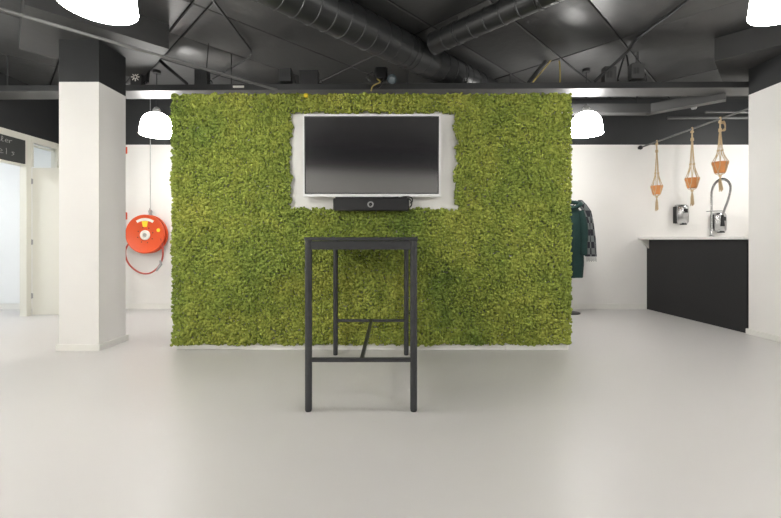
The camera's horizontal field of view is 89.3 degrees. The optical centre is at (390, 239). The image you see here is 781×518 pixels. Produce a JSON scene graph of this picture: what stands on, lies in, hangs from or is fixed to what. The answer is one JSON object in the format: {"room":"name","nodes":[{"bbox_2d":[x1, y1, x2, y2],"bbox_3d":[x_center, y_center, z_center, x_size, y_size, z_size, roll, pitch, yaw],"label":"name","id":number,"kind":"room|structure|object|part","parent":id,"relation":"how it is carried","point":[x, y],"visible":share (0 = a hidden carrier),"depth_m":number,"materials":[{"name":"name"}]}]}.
{"room":"office break area","nodes":[
{"label":"office break area","id":0,"kind":"room"},
{"bbox_2d":[0,72,58,314],"bbox_3d":[-5.195,-0.565,0.290,0.090,3.290,11.780,0,0,0],"label":"wall","id":1,"kind":"structure","parent":0,"point":[37,120],"depth_m":5.64,"materials":[{"name":"beige paint"}]},
{"bbox_2d":[0,134,24,163],"bbox_3d":[-5.136,-1.230,5.045,0.025,0.330,0.990,0,0,0],"label":"chalkboard sign","id":2,"kind":"object","parent":1,"relation":"attached to","point":[12,149],"visible":1,"depth_m":5.35,"materials":[{"name":"stone"}]},
{"bbox_2d":[0,160,30,316],"bbox_3d":[-5.186,0.010,5.067,0.108,2.140,1.155,0,0,0],"label":"door frame","id":3,"kind":"structure","parent":1,"relation":"attached to","point":[25,170],"depth_m":5.58,"materials":[{"name":"beige paint"}]},
{"bbox_2d":[31,139,57,167],"bbox_3d":[-5.189,-1.245,5.878,0.102,0.390,0.445,0,0,0],"label":"window","id":4,"kind":"structure","parent":1,"relation":"in","point":[42,155],"depth_m":5.87,"materials":[{"name":"clear glass"}]},
{"bbox_3d":[-5.167,-1.225,5.878,0.006,0.350,0.395,0,0,0],"label":"pane","id":5,"kind":"part","parent":4,"relation":"part of","materials":[{"name":"clear glass"}]},
{"bbox_2d":[31,168,58,314],"bbox_3d":[-4.704,0.018,5.650,0.908,2.107,0.100,0,0,0],"label":"door","id":6,"kind":"structure","parent":1,"relation":"in","point":[44,181],"depth_m":5.67,"materials":[{"name":"beige paint"}]},
{"bbox_2d":[176,96,567,348],"bbox_3d":[-0.185,-0.170,4.000,3.870,2.500,0.200,0,0,0],"label":"wall","id":7,"kind":"structure","parent":0,"point":[449,141],"depth_m":3.90,"materials":[{"name":"green plant"}]},
{"bbox_2d":[169,92,572,346],"bbox_3d":[-0.192,-0.203,3.856,3.956,2.496,0.087,0,0,0],"label":"covering","id":8,"kind":"object","parent":7,"relation":"attached to","point":[543,172],"visible":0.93,"depth_m":3.85,"materials":[{"name":"green plant"}]},
{"bbox_2d":[303,114,440,196],"bbox_3d":[-0.183,-0.812,3.845,1.323,0.788,0.110,0,2,0],"label":"television","id":9,"kind":"object","parent":7,"relation":"attached to","point":[345,155],"visible":1,"depth_m":3.80,"materials":[{"name":"glass"}]},
{"bbox_2d":[178,344,567,349],"bbox_3d":[-0.180,1.055,3.893,3.840,0.050,0.014,0,0,0],"label":"trim","id":10,"kind":"structure","parent":7,"relation":"attached to","point":[203,346],"depth_m":3.89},
{"bbox_2d":[333,196,412,210],"bbox_3d":[-0.170,-0.350,3.825,0.764,0.141,0.151,0,0,0],"label":"bar","id":11,"kind":"object","parent":7,"relation":"attached to","point":[339,203],"visible":1,"depth_m":3.76,"materials":[{"name":"black plastic"}]},
{"bbox_3d":[-0.190,-0.405,3.808,0.684,0.014,0.065,0,0,0],"label":"mounting rail","id":12,"kind":"part","parent":11,"relation":"part of","materials":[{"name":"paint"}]},
{"bbox_2d":[0,99,748,303],"bbox_3d":[-0.900,-0.565,6.249,16.200,3.290,0.162,0,0,0],"label":"wall","id":13,"kind":"structure","parent":0,"point":[612,176],"depth_m":6.18,"materials":[{"name":"white paint"}]},
{"bbox_2d":[0,304,19,308],"bbox_3d":[-7.060,1.038,6.160,3.580,0.085,0.015,0,0,0],"label":"baseboard","id":14,"kind":"structure","parent":13,"relation":"attached to","point":[2,306],"depth_m":6.15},
{"bbox_2d":[126,99,167,274],"bbox_3d":[-3.763,-0.842,6.080,0.612,2.736,0.200,0,0,0],"label":"hose reel","id":15,"kind":"object","parent":13,"relation":"attached to","point":[145,234],"visible":1,"depth_m":6.03,"materials":[{"name":"red metal"}]},
{"bbox_2d":[126,304,646,308],"bbox_3d":[-0.580,1.038,6.173,9.140,0.085,0.015,0,0,0],"label":"baseboard","id":16,"kind":"structure","parent":13,"relation":"attached to","point":[128,306],"depth_m":6.17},
{"bbox_2d":[673,204,688,224],"bbox_3d":[4.507,-0.391,6.111,0.197,0.315,0.139,0,0,0],"label":"soap dispenser","id":17,"kind":"object","parent":13,"relation":"attached to","point":[681,211],"visible":1,"depth_m":6.07,"materials":[{"name":"silver metal"}]},
{"bbox_3d":[4.420,-0.389,6.145,0.022,0.260,0.070,0,0,0],"label":"panel","id":18,"kind":"part","parent":17,"relation":"part of","materials":[{"name":"black plastic"}]},
{"bbox_2d":[710,212,726,232],"bbox_3d":[5.090,-0.269,6.111,0.197,0.315,0.139,0,0,0],"label":"soap dispenser","id":19,"kind":"object","parent":13,"relation":"attached to","point":[717,215],"visible":0.73,"depth_m":6.08,"materials":[{"name":"silver metal"}]},
{"bbox_3d":[5.003,-0.266,6.145,0.022,0.260,0.070,0,0,0],"label":"panel","id":20,"kind":"part","parent":19,"relation":"part of","materials":[{"name":"black plastic"}]},
{"bbox_2d":[0,0,756,98],"bbox_3d":[-0.849,-2.310,0.053,20.911,0.200,16.915,0,0,0],"label":"ceiling","id":21,"kind":"structure","parent":0,"point":[578,34],"depth_m":4.39,"materials":[{"name":"paint"}]},
{"bbox_2d":[57,0,138,24],"bbox_3d":[-1.720,-1.790,2.320,0.404,0.840,0.404,0,0,0],"label":"pendant lamp","id":22,"kind":"object","parent":21,"relation":"hanging from","point":[113,12],"visible":1,"depth_m":2.38,"materials":[{"name":"white plastic"}]},
{"bbox_2d":[64,0,134,19],"bbox_3d":[-1.720,-1.391,2.320,0.366,0.018,0.366,0,0,0],"label":"diffuser","id":23,"kind":"object","parent":22,"relation":"attached to","point":[90,9],"depth_m":2.37,"materials":[{"name":"white plastic"}]},
{"bbox_2d":[138,69,171,138],"bbox_3d":[-3.060,-1.790,5.160,0.404,0.840,0.404,0,0,0],"label":"pendant lamp","id":24,"kind":"object","parent":21,"relation":"hanging from","point":[154,124],"visible":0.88,"depth_m":5.05,"materials":[{"name":"white glass"}]},
{"bbox_3d":[-3.060,-1.516,5.160,0.404,0.292,0.404,0,0,0],"label":"lamp shade","id":25,"kind":"part","parent":24,"relation":"part of","materials":[{"name":"white glass"}]},
{"bbox_2d":[141,131,170,136],"bbox_3d":[-3.060,-1.391,5.160,0.366,0.018,0.366,0,0,0],"label":"diffuser","id":26,"kind":"object","parent":24,"relation":"attached to","point":[144,133],"depth_m":5.14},
{"bbox_2d":[206,43,208,77],"bbox_3d":[-2.072,-2.126,4.480,0.011,0.436,0.430,0,0,-32],"label":"cable","id":27,"kind":"object","parent":21,"relation":"hanging from","point":[208,43],"visible":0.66,"depth_m":4.55,"materials":[{"name":"black plastic"}]},
{"bbox_2d":[212,0,252,79],"bbox_3d":[-1.729,-2.170,4.337,0.441,0.024,2.360,0,0,-24],"label":"conduit pipe","id":28,"kind":"object","parent":21,"relation":"attached to","point":[213,1],"visible":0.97,"depth_m":4.29,"materials":[{"name":"metal"}]},
{"bbox_2d":[0,52,748,99],"bbox_3d":[0.725,-1.986,4.747,11.755,0.448,0.270,0,0,1],"label":"beam","id":29,"kind":"structure","parent":21,"relation":"hanging from","point":[578,89],"depth_m":4.66,"materials":[{"name":"metal"}]},
{"bbox_2d":[130,74,146,84],"bbox_3d":[-2.997,-1.927,4.715,0.180,0.191,0.096,0,0,0],"label":"ventilation grille","id":30,"kind":"object","parent":29,"relation":"attached to","point":[135,79],"visible":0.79,"depth_m":4.67,"materials":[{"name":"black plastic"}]},
{"bbox_2d":[0,7,277,90],"bbox_3d":[-2.751,-1.720,3.100,4.063,0.030,0.030,0,0,-45],"label":"conduit pipe","id":31,"kind":"object","parent":29,"relation":"attached to","point":[1,8],"visible":1,"depth_m":3.48,"materials":[{"name":"grey metal"}]},
{"bbox_2d":[145,59,187,84],"bbox_3d":[-2.680,-2.036,4.736,0.511,0.375,0.072,0,0,0],"label":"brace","id":32,"kind":"object","parent":29,"relation":"on","point":[164,64],"visible":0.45,"depth_m":4.72,"materials":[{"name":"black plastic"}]},
{"bbox_2d":[194,69,212,83],"bbox_3d":[-2.223,-1.925,4.706,0.204,0.186,0.092,0,0,0],"label":"junction box","id":33,"kind":"object","parent":29,"relation":"attached to","point":[199,74],"visible":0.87,"depth_m":4.66,"materials":[{"name":"paint"}]},
{"bbox_2d":[279,68,295,83],"bbox_3d":[-1.222,-1.944,4.693,0.192,0.160,0.092,0,0,0],"label":"box","id":34,"kind":"object","parent":29,"relation":"on","point":[285,74],"visible":1,"depth_m":4.65,"materials":[{"name":"paint"}]},
{"bbox_2d":[299,70,322,83],"bbox_3d":[-0.945,-1.916,4.689,0.274,0.167,0.092,0,0,0],"label":"control box","id":35,"kind":"object","parent":29,"relation":"attached to","point":[305,76],"visible":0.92,"depth_m":4.64,"materials":[{"name":"black plastic"}]},
{"bbox_2d":[366,67,396,90],"bbox_3d":[-0.110,-1.874,4.635,0.360,0.312,0.169,0,0,0],"label":"spotlight","id":36,"kind":"object","parent":29,"relation":"attached to","point":[380,72],"visible":1,"depth_m":4.62,"materials":[{"name":"black plastic"}]},
{"bbox_2d":[527,60,547,82],"bbox_3d":[1.820,-2.091,4.803,0.616,0.535,0.052,0,0,-43],"label":"hose","id":37,"kind":"object","parent":29,"relation":"on","point":[542,65],"visible":0.8,"depth_m":4.71,"materials":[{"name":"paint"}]},
{"bbox_2d":[532,60,560,82],"bbox_3d":[1.921,-2.074,4.709,0.581,0.494,0.207,0,0,-42],"label":"cable","id":38,"kind":"object","parent":29,"relation":"attached to","point":[550,60],"visible":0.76,"depth_m":4.75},
{"bbox_2d":[601,66,618,81],"bbox_3d":[2.586,-1.929,4.641,0.190,0.193,0.092,0,0,0],"label":"junction box","id":39,"kind":"object","parent":29,"relation":"on","point":[611,75],"visible":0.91,"depth_m":4.60,"materials":[{"name":"black plastic"}]},
{"bbox_2d":[617,55,630,80],"bbox_3d":[2.745,-2.054,4.694,0.176,0.363,0.087,0,0,0],"label":"loop","id":40,"kind":"object","parent":29,"relation":"on","point":[626,55],"visible":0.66,"depth_m":4.69,"materials":[{"name":"black plastic"}]},
{"bbox_2d":[593,0,689,81],"bbox_3d":[2.593,-2.021,3.773,0.298,0.341,1.829,0,0,-4],"label":"cable","id":41,"kind":"object","parent":29,"relation":"on","point":[684,2],"visible":0.98,"depth_m":4.17,"materials":[{"name":"paint"}]},
{"bbox_2d":[251,0,497,82],"bbox_3d":[0.050,-2.033,4.130,0.356,0.360,3.677,0,0,45],"label":"ventilation duct","id":42,"kind":"object","parent":21,"relation":"hanging from","point":[348,21],"visible":0.82,"depth_m":3.79,"materials":[{"name":"black metal"}]},
{"bbox_2d":[427,0,563,54],"bbox_3d":[1.180,-2.071,3.380,2.093,0.278,0.226,0,0,45],"label":"ventilation duct","id":43,"kind":"object","parent":21,"relation":"hanging from","point":[496,15],"visible":1,"depth_m":3.62,"materials":[{"name":"black metal"}]},
{"bbox_2d":[571,68,603,137],"bbox_3d":[2.530,-1.790,5.120,0.404,0.840,0.404,0,0,0],"label":"pendant lamp","id":44,"kind":"object","parent":21,"relation":"hanging from","point":[587,123],"visible":0.92,"depth_m":5.01,"materials":[{"name":"white plastic"}]},
{"bbox_2d":[571,130,601,135],"bbox_3d":[2.530,-1.391,5.120,0.366,0.018,0.366,0,0,0],"label":"diffuser","id":45,"kind":"object","parent":44,"relation":"attached to","point":[574,132],"depth_m":5.11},
{"bbox_3d":[2.530,-1.516,5.120,0.404,0.292,0.404,0,0,0],"label":"lamp shade","id":46,"kind":"part","parent":44,"relation":"part of","materials":[{"name":"white glass"}]},
{"bbox_2d":[510,75,725,115],"bbox_3d":[2.572,-1.950,5.250,3.136,0.520,0.541,0,0,10],"label":"cable tray","id":47,"kind":"object","parent":21,"relation":"hanging from","point":[689,101],"visible":0.44,"depth_m":5.24,"materials":[{"name":"paint"}]},
{"bbox_2d":[628,52,646,80],"bbox_3d":[2.903,-2.037,4.636,0.202,0.346,0.092,0,0,0],"label":"sensor box","id":48,"kind":"object","parent":21,"relation":"hanging from","point":[636,71],"visible":1,"depth_m":4.59,"materials":[{"name":"black plastic"}]},
{"bbox_2d":[747,0,780,25],"bbox_3d":[2.370,-1.790,2.330,0.404,0.840,0.404,0,0,0],"label":"pendant lamp","id":49,"kind":"object","parent":21,"relation":"hanging from","point":[760,12],"visible":1,"depth_m":2.41,"materials":[{"name":"white plastic"}]},
{"bbox_2d":[0,309,780,517],"bbox_3d":[-0.900,1.130,-0.250,16.200,0.100,13.300,0,0,0],"label":"floor","id":50,"kind":"structure","parent":0,"point":[646,413],"depth_m":2.25,"materials":[{"name":"grey concrete"}]},
{"bbox_2d":[19,0,168,350],"bbox_3d":[-3.050,-0.565,4.055,1.089,3.290,1.089,0,0,45],"label":"column","id":51,"kind":"structure","parent":50,"relation":"on","point":[93,72],"depth_m":3.86,"materials":[{"name":"white paint"}]},
{"bbox_3d":[-3.050,1.050,4.055,0.430,0.060,0.430,0,0,0],"label":"skirting","id":52,"kind":"part","parent":51,"relation":"part of","materials":[{"name":"white paint"}]},
{"bbox_3d":[-3.050,-2.085,4.055,1.089,0.250,1.089,0,0,45],"label":"drop panel","id":53,"kind":"part","parent":51,"relation":"part of","materials":[{"name":"paint"}]},
{"bbox_2d":[304,237,417,411],"bbox_3d":[-0.189,0.531,3.103,0.716,1.098,1.267,0,0,0],"label":"bar table","id":54,"kind":"object","parent":50,"relation":"on","point":[335,244],"visible":1,"depth_m":2.48,"materials":[{"name":"metal"}]},
{"bbox_3d":[-0.521,0.536,2.495,0.045,1.064,0.045,0,0,0],"label":"leg","id":55,"kind":"part","parent":54,"relation":"part of","materials":[{"name":"paint"}]},
{"bbox_3d":[-0.521,0.536,3.710,0.045,1.064,0.045,0,0,0],"label":"leg","id":56,"kind":"part","parent":54,"relation":"part of","materials":[{"name":"paint"}]},
{"bbox_3d":[-0.189,0.756,2.495,0.628,0.024,0.022,0,0,0],"label":"foot rail","id":57,"kind":"part","parent":54,"relation":"part of","materials":[{"name":"metal"}]},
{"bbox_3d":[-0.189,0.756,3.710,0.628,0.024,0.022,0,0,0],"label":"foot rail","id":58,"kind":"part","parent":54,"relation":"part of","materials":[{"name":"metal"}]},
{"bbox_3d":[0.143,0.536,3.710,0.045,1.064,0.045,0,0,0],"label":"leg","id":59,"kind":"part","parent":54,"relation":"part of","materials":[{"name":"paint"}]},
{"bbox_3d":[0.143,0.536,2.495,0.045,1.064,0.045,0,0,0],"label":"leg","id":60,"kind":"part","parent":54,"relation":"part of","materials":[{"name":"paint"}]},
{"bbox_2d":[568,200,580,314],"bbox_3d":[2.630,0.220,5.850,0.320,1.720,0.320,0,0,0],"label":"coat stand","id":61,"kind":"object","parent":50,"relation":"on","point":[573,312],"visible":0.08,"depth_m":5.76,"materials":[{"name":"black metal"}]},
{"bbox_3d":[2.630,1.065,5.850,0.320,0.030,0.320,0,0,0],"label":"plate","id":62,"kind":"part","parent":61,"relation":"part of","materials":[{"name":"black plastic"}]},
{"bbox_2d":[568,200,587,277],"bbox_3d":[2.580,-0.019,5.684,0.454,1.118,0.239,0,0,0],"label":"coat","id":63,"kind":"object","parent":61,"relation":"hanging from","point":[579,243],"visible":0.51,"depth_m":5.62,"materials":[{"name":"fabric"}]},
{"bbox_2d":[570,200,582,209],"bbox_3d":[2.624,-0.500,5.675,0.250,0.155,0.165,0,0,0],"label":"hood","id":64,"kind":"object","parent":63,"relation":"attached to","point":[578,204],"depth_m":5.63,"materials":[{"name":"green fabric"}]},
{"bbox_2d":[578,200,596,261],"bbox_3d":[2.864,-0.132,5.759,0.277,0.895,0.082,0,0,0],"label":"jacket","id":65,"kind":"object","parent":61,"relation":"hanging from","point":[592,252],"visible":0.76,"depth_m":5.73,"materials":[{"name":"fabric"}]},
{"bbox_2d":[647,239,748,332],"bbox_3d":[4.690,0.537,5.373,1.380,1.086,1.606,0,0,0],"label":"counter","id":66,"kind":"object","parent":50,"relation":"on","point":[704,281],"depth_m":5.18,"materials":[{"name":"black wood"}]},
{"bbox_2d":[638,236,748,247],"bbox_3d":[4.633,0.043,5.372,1.535,0.174,1.613,0,0,0],"label":"countertop","id":67,"kind":"structure","parent":66,"relation":"on","point":[712,237],"depth_m":5.25,"materials":[{"name":"white"}]},
{"bbox_3d":[3.942,0.061,6.135,0.113,0.138,0.030,0,0,0],"label":"worktop bracket","id":68,"kind":"part","parent":67,"relation":"part of","materials":[{"name":"white"}]},
{"bbox_2d":[706,178,731,236],"bbox_3d":[4.387,-0.439,5.276,0.345,0.790,0.068,0,0,0],"label":"tap","id":69,"kind":"object","parent":67,"relation":"on","point":[722,223],"visible":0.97,"depth_m":5.27,"materials":[{"name":"silver metal"}]},
{"bbox_2d":[714,24,780,342],"bbox_3d":[4.315,-0.565,4.330,1.089,3.290,1.089,0,0,45],"label":"column","id":70,"kind":"structure","parent":50,"relation":"on","point":[752,55],"depth_m":4.30,"materials":[{"name":"white paint"}]},
{"bbox_2d":[638,108,748,149],"bbox_3d":[4.035,-1.488,5.358,0.069,0.169,1.681,0,0,-11],"label":"rod","id":71,"kind":"object","parent":70,"relation":"attached to","point":[640,147],"visible":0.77,"depth_m":5.25,"materials":[{"name":"black metal"}]},
{"bbox_2d":[650,140,662,210],"bbox_3d":[3.939,-0.956,5.855,0.147,1.053,0.147,0,0,17],"label":"plant pot","id":72,"kind":"object","parent":71,"relation":"hanging from","point":[656,189],"visible":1,"depth_m":5.84,"materials":[{"name":"ceramic"}]},
{"bbox_3d":[3.939,-0.741,5.855,0.147,0.126,0.147,0,0,0],"label":"pot","id":73,"kind":"part","parent":72,"relation":"part of","materials":[{"name":"ceramic"}]},
{"bbox_2d":[684,127,699,205],"bbox_3d":[4.048,-0.988,5.309,0.155,1.061,0.155,0,0,17],"label":"plant pot","id":74,"kind":"object","parent":71,"relation":"hanging from","point":[692,182],"visible":1,"depth_m":5.29,"materials":[{"name":"ceramic"}]},
{"bbox_3d":[4.048,-0.766,5.309,0.155,0.133,0.155,0,0,0],"label":"pot","id":75,"kind":"part","parent":74,"relation":"part of","materials":[{"name":"ceramic"}]},
{"bbox_2d":[711,117,728,191],"bbox_3d":[4.120,-1.074,4.945,0.159,0.936,0.159,0,0,17],"label":"plant pot","id":76,"kind":"object","parent":71,"relation":"hanging from","point":[719,166],"visible":1,"depth_m":4.93,"materials":[{"name":"ceramic"}]},
{"bbox_3d":[4.120,-0.909,4.945,0.159,0.136,0.159,0,0,0],"label":"pot","id":77,"kind":"part","parent":76,"relation":"part of","materials":[{"name":"ceramic"}]},
{"bbox_3d":[4.315,-2.085,4.330,1.089,0.250,1.089,0,0,45],"label":"drop panel","id":78,"kind":"part","parent":70,"relation":"part of","materials":[{"name":"paint"}]},
{"bbox_3d":[4.315,1.050,4.330,0.450,0.060,0.460,0,0,0],"label":"skirting","id":79,"kind":"part","parent":70,"relation":"part of","materials":[{"name":"white paint"}]},
{"bbox_3d":[6.675,-0.565,0.090,0.150,3.290,12.180,0,0,0],"label":"wall","id":80,"kind":"structure","parent":0,"visible":0},
{"bbox_2d":[666,117,748,118],"bbox_3d":[5.361,-1.822,5.900,2.478,0.040,0.040,0,0,0],"label":"pipe","id":81,"kind":"object","parent":80,"relation":"attached to","point":[666,117],"visible":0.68,"depth_m":5.88,"materials":[{"name":"black metal"}]},
{"bbox_2d":[704,111,748,113],"bbox_3d":[5.526,-1.811,5.600,2.148,0.039,0.032,0,0,0],"label":"pipe","id":82,"kind":"object","parent":80,"relation":"attached to","point":[746,112],"visible":0.6,"depth_m":5.59,"materials":[{"name":"grey metal"}]}
]}

